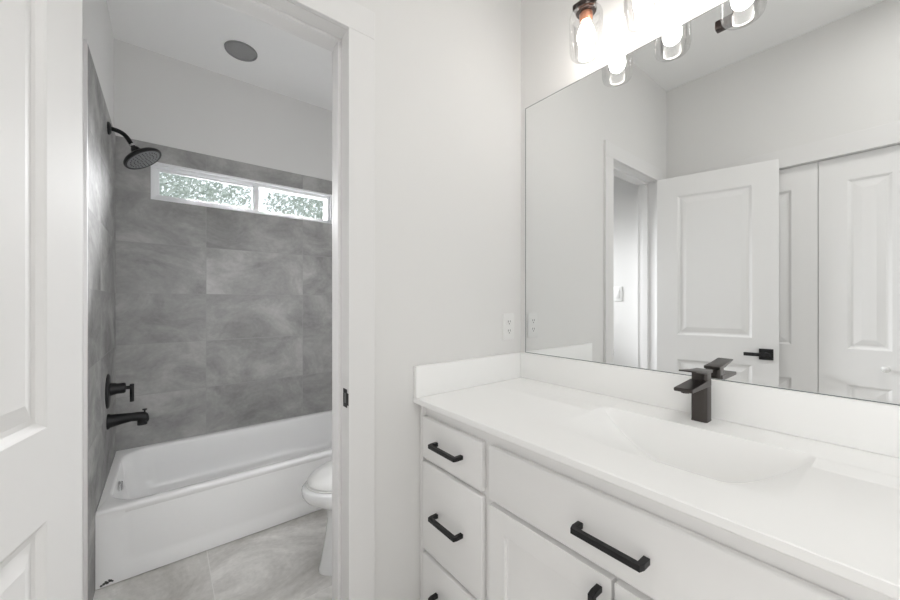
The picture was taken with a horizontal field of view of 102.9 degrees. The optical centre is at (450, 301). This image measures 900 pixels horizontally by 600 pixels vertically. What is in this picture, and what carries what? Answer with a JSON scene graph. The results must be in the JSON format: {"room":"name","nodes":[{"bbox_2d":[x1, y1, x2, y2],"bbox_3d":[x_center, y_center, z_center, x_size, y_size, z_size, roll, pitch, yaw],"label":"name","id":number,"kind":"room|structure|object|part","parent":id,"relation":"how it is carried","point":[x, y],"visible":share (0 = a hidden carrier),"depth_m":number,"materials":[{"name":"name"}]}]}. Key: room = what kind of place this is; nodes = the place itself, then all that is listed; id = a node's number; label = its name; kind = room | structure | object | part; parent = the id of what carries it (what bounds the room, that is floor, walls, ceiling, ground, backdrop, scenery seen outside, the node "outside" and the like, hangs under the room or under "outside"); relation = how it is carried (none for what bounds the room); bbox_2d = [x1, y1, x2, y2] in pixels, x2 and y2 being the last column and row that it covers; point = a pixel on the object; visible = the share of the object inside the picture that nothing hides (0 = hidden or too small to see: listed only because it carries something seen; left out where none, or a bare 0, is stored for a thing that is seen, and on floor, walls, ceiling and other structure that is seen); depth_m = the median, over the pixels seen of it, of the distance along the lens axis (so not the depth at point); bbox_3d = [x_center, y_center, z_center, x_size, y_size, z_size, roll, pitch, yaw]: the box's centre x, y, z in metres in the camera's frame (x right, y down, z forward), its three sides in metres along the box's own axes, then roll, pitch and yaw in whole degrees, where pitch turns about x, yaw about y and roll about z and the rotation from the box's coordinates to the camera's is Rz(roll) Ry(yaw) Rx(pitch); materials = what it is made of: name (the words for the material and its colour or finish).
{"room":"bathroom","nodes":[
{"label":"bathroom","id":0,"kind":"room"},
{"bbox_2d":[82,0,113,599],"bbox_3d":[-1.588,-0.169,1.425,0.242,2.720,1.805,0,0,-38],"label":"wall","id":1,"kind":"structure","parent":0,"point":[96,23],"depth_m":1.52,"materials":[{"name":"white paint"}]},
{"bbox_2d":[84,39,87,599],"bbox_3d":[-1.345,0.114,1.321,0.010,2.154,0.010,0,0,-38],"label":"trim","id":2,"kind":"structure","parent":1,"relation":"attached to","point":[85,40],"depth_m":1.32,"materials":[{"name":"white paint"}]},
{"bbox_2d":[88,46,115,599],"bbox_3d":[-1.651,0.114,1.705,0.008,2.154,0.973,0,0,-38],"label":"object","id":3,"kind":"structure","parent":1,"relation":"attached to","point":[101,145],"depth_m":1.55,"materials":[{"name":"tile"}]},
{"bbox_2d":[105,374,133,408],"bbox_3d":[-1.671,0.448,1.816,0.100,0.170,0.170,0,0,-38],"label":"shower valve","id":4,"kind":"object","parent":3,"relation":"attached to","point":[111,389],"visible":1,"depth_m":1.79,"materials":[{"name":"black metal"}]},
{"bbox_3d":[-1.638,0.469,1.842,0.017,0.090,0.017,0,0,-38],"label":"lever","id":5,"kind":"part","parent":4,"relation":"part of","materials":[{"name":"black metal"}]},
{"bbox_2d":[106,408,148,429],"bbox_3d":[-1.647,0.600,1.834,0.160,0.080,0.072,0,0,-38],"label":"tub spout","id":6,"kind":"object","parent":3,"relation":"attached to","point":[112,420],"visible":1,"depth_m":1.82,"materials":[{"name":"black metal"}]},
{"bbox_2d":[107,121,161,169],"bbox_3d":[-1.619,-0.793,1.839,0.210,0.218,0.176,0,0,-38],"label":"shower","id":7,"kind":"object","parent":3,"relation":"attached to","point":[139,158],"visible":1,"depth_m":1.83,"materials":[{"name":"black metal"}]},
{"bbox_3d":[-1.673,-0.834,1.827,0.109,0.096,0.026,0,0,-25],"label":"arm","id":8,"kind":"part","parent":7,"relation":"part of","materials":[{"name":"black metal"}]},
{"bbox_2d":[93,509,331,599],"bbox_3d":[-0.114,1.241,0.863,1.950,0.100,4.520,0,0,-38],"label":"floor","id":9,"kind":"structure","parent":0,"point":[282,561],"depth_m":1.57,"materials":[{"name":"tile"}]},
{"bbox_2d":[95,410,331,589],"bbox_3d":[-1.104,1.028,2.251,1.527,0.318,0.778,0,0,-38],"label":"bathtub","id":10,"kind":"object","parent":9,"relation":"on","point":[163,503],"visible":0.72,"depth_m":1.86,"materials":[{"name":"white ceramic"}]},
{"bbox_3d":[-1.660,0.929,1.805,0.016,0.052,0.052,0,0,-38],"label":"overflow plate","id":11,"kind":"part","parent":10,"relation":"part of","materials":[{"name":"silver metal"}]},
{"bbox_2d":[95,410,331,516],"bbox_3d":[-1.104,1.004,2.251,1.527,0.270,0.778,0,0,-38],"label":"basin","id":12,"kind":"object","parent":10,"relation":"in","point":[258,470],"depth_m":2.06,"materials":[{"name":"white ceramic"}]},
{"bbox_2d":[301,460,331,575],"bbox_3d":[-0.308,0.823,1.788,0.830,0.737,0.440,0,0,-38],"label":"toilet","id":13,"kind":"object","parent":9,"relation":"on","point":[317,490],"visible":0.15,"depth_m":1.55,"materials":[{"name":"white ceramic"}]},
{"bbox_3d":[-0.393,0.804,1.721,0.574,0.008,0.336,0,0,-38],"label":"seat","id":14,"kind":"part","parent":13,"relation":"part of","materials":[{"name":"white plastic"}]},
{"bbox_3d":[-0.391,0.773,1.722,0.573,0.052,0.336,0,0,-38],"label":"lid","id":15,"kind":"part","parent":13,"relation":"part of","materials":[{"name":"white plastic"}]},
{"bbox_2d":[420,405,895,599],"bbox_3d":[0.537,0.777,0.896,0.593,0.828,1.433,0,0,-38],"label":"vanity cabinet","id":16,"kind":"object","parent":9,"relation":"on","point":[501,519],"visible":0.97,"depth_m":0.84,"materials":[{"name":"white paint"}]},
{"bbox_3d":[-0.020,0.993,1.149,0.036,0.012,0.142,0,0,-38],"label":"handle","id":17,"kind":"part","parent":16,"relation":"part of","materials":[{"name":"black metal"}]},
{"bbox_3d":[-0.020,0.724,1.149,0.036,0.012,0.142,0,0,-38],"label":"handle","id":18,"kind":"part","parent":16,"relation":"part of","materials":[{"name":"black metal"}]},
{"bbox_3d":[-0.020,0.482,1.149,0.036,0.012,0.142,0,0,-38],"label":"handle","id":19,"kind":"part","parent":16,"relation":"part of","materials":[{"name":"black metal"}]},
{"bbox_3d":[0.002,0.993,1.166,0.020,0.197,0.307,0,0,-38],"label":"drawer","id":20,"kind":"part","parent":16,"relation":"part of","materials":[{"name":"white paint"}]},
{"bbox_3d":[0.002,0.724,1.166,0.020,0.310,0.307,0,0,-38],"label":"drawer","id":21,"kind":"part","parent":16,"relation":"part of","materials":[{"name":"white paint"}]},
{"bbox_3d":[0.002,0.482,1.166,0.020,0.146,0.307,0,0,-38],"label":"drawer","id":22,"kind":"part","parent":16,"relation":"part of","materials":[{"name":"white paint"}]},
{"bbox_3d":[0.227,0.833,0.884,0.020,0.516,0.358,0,0,-38],"label":"door","id":23,"kind":"part","parent":16,"relation":"part of","materials":[{"name":"white paint"}]},
{"bbox_3d":[0.300,0.670,0.746,0.036,0.142,0.012,0,0,-38],"label":"handle","id":24,"kind":"part","parent":16,"relation":"part of","materials":[{"name":"black metal"}]},
{"bbox_3d":[0.316,0.493,0.726,0.036,0.012,0.152,0,0,-38],"label":"handle","id":25,"kind":"part","parent":16,"relation":"part of","materials":[{"name":"black metal"}]},
{"bbox_3d":[0.454,0.833,0.598,0.020,0.516,0.358,0,0,-38],"label":"door","id":26,"kind":"part","parent":16,"relation":"part of","materials":[{"name":"white paint"}]},
{"bbox_2d":[413,352,899,599],"bbox_3d":[0.546,0.354,0.894,0.583,0.246,1.452,0,0,-38],"label":"countertop","id":27,"kind":"structure","parent":16,"relation":"on","point":[813,479],"depth_m":0.88,"materials":[{"name":"white stone"}]},
{"bbox_2d":[674,368,712,422],"bbox_3d":[0.681,0.265,1.002,0.169,0.155,0.044,0,0,-38],"label":"faucet","id":28,"kind":"object","parent":27,"relation":"on","point":[699,385],"visible":1,"depth_m":1.01,"materials":[{"name":"black metal"}]},
{"bbox_3d":[0.674,0.234,0.996,0.151,0.017,0.044,0,0,-38],"label":"spout","id":29,"kind":"part","parent":28,"relation":"part of","materials":[{"name":"black metal"}]},
{"bbox_3d":[0.693,0.206,1.011,0.139,0.038,0.042,0,0,-38],"label":"lever","id":30,"kind":"part","parent":28,"relation":"part of","materials":[{"name":"black metal"}]},
{"bbox_3d":[0.340,0.485,0.741,0.020,0.153,0.723,0,0,-38],"label":"drawer","id":31,"kind":"part","parent":16,"relation":"part of","materials":[{"name":"white paint"}]},
{"bbox_2d":[106,0,331,110],"bbox_3d":[-0.922,-1.594,1.919,1.900,0.130,1.860,0,0,-38],"label":"ceiling","id":32,"kind":"structure","parent":0,"point":[194,32],"depth_m":2.12,"materials":[{"name":"white paint"}]},
{"bbox_2d":[224,40,257,61],"bbox_3d":[-1.278,-1.526,2.186,0.176,0.017,0.176,0,0,-38],"label":"recessed light","id":33,"kind":"object","parent":32,"relation":"in","point":[239,50],"visible":1,"depth_m":2.18,"materials":[{"name":"grey"}]},
{"bbox_2d":[114,39,331,180],"bbox_3d":[-1.405,-0.169,2.623,1.538,2.720,0.157,0,0,-38],"label":"wall","id":34,"kind":"structure","parent":0,"point":[159,99],"depth_m":2.38,"materials":[{"name":"white paint"}]},
{"bbox_2d":[116,136,331,450],"bbox_3d":[-1.349,0.114,2.560,1.530,2.154,0.010,0,0,-38],"label":"wall tile","id":35,"kind":"structure","parent":34,"relation":"attached to","point":[224,316],"depth_m":2.37,"materials":[{"name":"tile"}]},
{"bbox_2d":[151,162,331,223],"bbox_3d":[-1.437,-0.738,2.588,1.115,0.232,0.171,0,0,-38],"label":"window","id":36,"kind":"structure","parent":34,"relation":"in","point":[158,167],"depth_m":2.48,"materials":[{"name":"white plastic"}]},
{"bbox_3d":[-1.619,-0.738,2.400,0.537,0.172,0.020,0,0,-38],"label":"sash","id":37,"kind":"part","parent":36,"relation":"part of","materials":[{"name":"white plastic"}]},
{"bbox_2d":[352,0,520,599],"bbox_3d":[-0.342,-0.184,1.189,1.900,2.750,0.115,0,0,-38],"label":"wall","id":38,"kind":"structure","parent":0,"point":[448,72],"depth_m":1.33,"materials":[{"name":"white paint"}]},
{"bbox_2d":[0,0,81,599],"bbox_3d":[-0.639,0.169,0.462,0.090,2.025,0.640,0,0,-26],"label":"door","id":39,"kind":"structure","parent":38,"relation":"in","point":[41,40],"depth_m":0.63,"materials":[{"name":"white paint"}]},
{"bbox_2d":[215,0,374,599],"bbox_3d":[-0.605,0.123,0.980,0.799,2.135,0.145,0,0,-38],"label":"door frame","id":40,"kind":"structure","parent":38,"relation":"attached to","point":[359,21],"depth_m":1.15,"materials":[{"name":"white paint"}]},
{"bbox_3d":[-0.331,0.307,1.134,0.004,0.058,0.044,0,0,-38],"label":"strike plate","id":41,"kind":"part","parent":40,"relation":"part of","materials":[{"name":"black metal"}]},
{"bbox_2d":[414,352,520,397],"bbox_3d":[0.092,0.287,1.447,0.559,0.112,0.020,0,0,-38],"label":"backsplash","id":42,"kind":"structure","parent":38,"relation":"attached to","point":[436,378],"depth_m":1.40,"materials":[{"name":"white stone"}]},
{"bbox_2d":[503,313,513,339],"bbox_3d":[0.257,0.111,1.587,0.072,0.116,0.008,0,0,-38],"label":"power outlet","id":43,"kind":"object","parent":38,"relation":"attached to","point":[508,318],"visible":1,"depth_m":1.58,"materials":[{"name":"white plastic"}]},
{"bbox_2d":[506,319,511,324],"bbox_3d":[0.259,0.091,1.585,0.033,0.029,0.002,0,0,-38],"label":"receptacle","id":44,"kind":"object","parent":43,"relation":"attached to","point":[508,321],"depth_m":1.58,"materials":[{"name":"grey plastic"}]},
{"bbox_2d":[506,328,511,333],"bbox_3d":[0.259,0.131,1.585,0.033,0.029,0.002,0,0,-38],"label":"receptacle","id":45,"kind":"object","parent":43,"relation":"attached to","point":[508,330],"depth_m":1.58,"materials":[{"name":"grey plastic"}]},
{"bbox_2d":[521,0,726,351],"bbox_3d":[1.190,-0.184,0.673,0.146,2.750,2.600,0,0,-38],"label":"wall","id":46,"kind":"structure","parent":0,"point":[552,58],"depth_m":1.45,"materials":[{"name":"white paint"}]},
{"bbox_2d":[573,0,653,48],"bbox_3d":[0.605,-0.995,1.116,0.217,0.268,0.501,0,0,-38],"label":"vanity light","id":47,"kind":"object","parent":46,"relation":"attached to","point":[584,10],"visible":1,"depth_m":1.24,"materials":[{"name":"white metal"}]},
{"bbox_2d":[579,9,592,22],"bbox_3d":[0.478,-1.002,1.264,0.044,0.030,0.044,0,0,-38],"label":"socket","id":48,"kind":"object","parent":47,"relation":"attached to","point":[585,15],"depth_m":1.25,"materials":[{"name":"orange metal"}]},
{"bbox_3d":[0.478,-0.944,1.264,0.059,0.091,0.059,0,0,-38],"label":"bulb","id":49,"kind":"part","parent":47,"relation":"part of","materials":[{"name":"white glass"}]},
{"bbox_3d":[0.598,-0.944,1.112,0.059,0.091,0.059,0,0,-38],"label":"bulb","id":50,"kind":"part","parent":47,"relation":"part of","materials":[{"name":"white glass"}]},
{"bbox_2d":[519,352,899,457],"bbox_3d":[0.765,0.287,1.068,0.024,0.112,1.452,0,0,-38],"label":"backsplash","id":51,"kind":"structure","parent":46,"relation":"attached to","point":[874,427],"depth_m":0.98,"materials":[{"name":"white stone"}]},
{"bbox_2d":[525,0,899,405],"bbox_3d":[0.779,-0.320,1.068,0.004,1.102,1.414,0,0,-38],"label":"wall mirror","id":52,"kind":"object","parent":46,"relation":"attached to","point":[721,195],"visible":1,"depth_m":1.02,"materials":[{"name":"clear glass"}]},
{"label":"outside","id":53,"kind":"structure","parent":0,"visible":0},
{"bbox_3d":[-5.267,1.541,8.666,18.000,0.100,14.050,0,0,-39],"label":"ground","id":54,"kind":"structure","parent":53,"visible":0},
{"bbox_2d":[160,173,251,207],"bbox_3d":[-4.825,-0.858,5.484,3.464,4.713,2.545,0,0,-38],"label":"tree","id":55,"kind":"object","parent":54,"relation":"on","point":[210,191],"visible":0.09,"depth_m":5.71,"materials":[{"name":"green plant"}]},
{"bbox_2d":[263,191,322,218],"bbox_3d":[-2.057,-0.859,7.640,3.456,4.714,2.446,0,0,-35],"label":"tree","id":56,"kind":"object","parent":54,"relation":"on","point":[297,205],"visible":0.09,"depth_m":6.77,"materials":[{"name":"green plant"}]}
]}

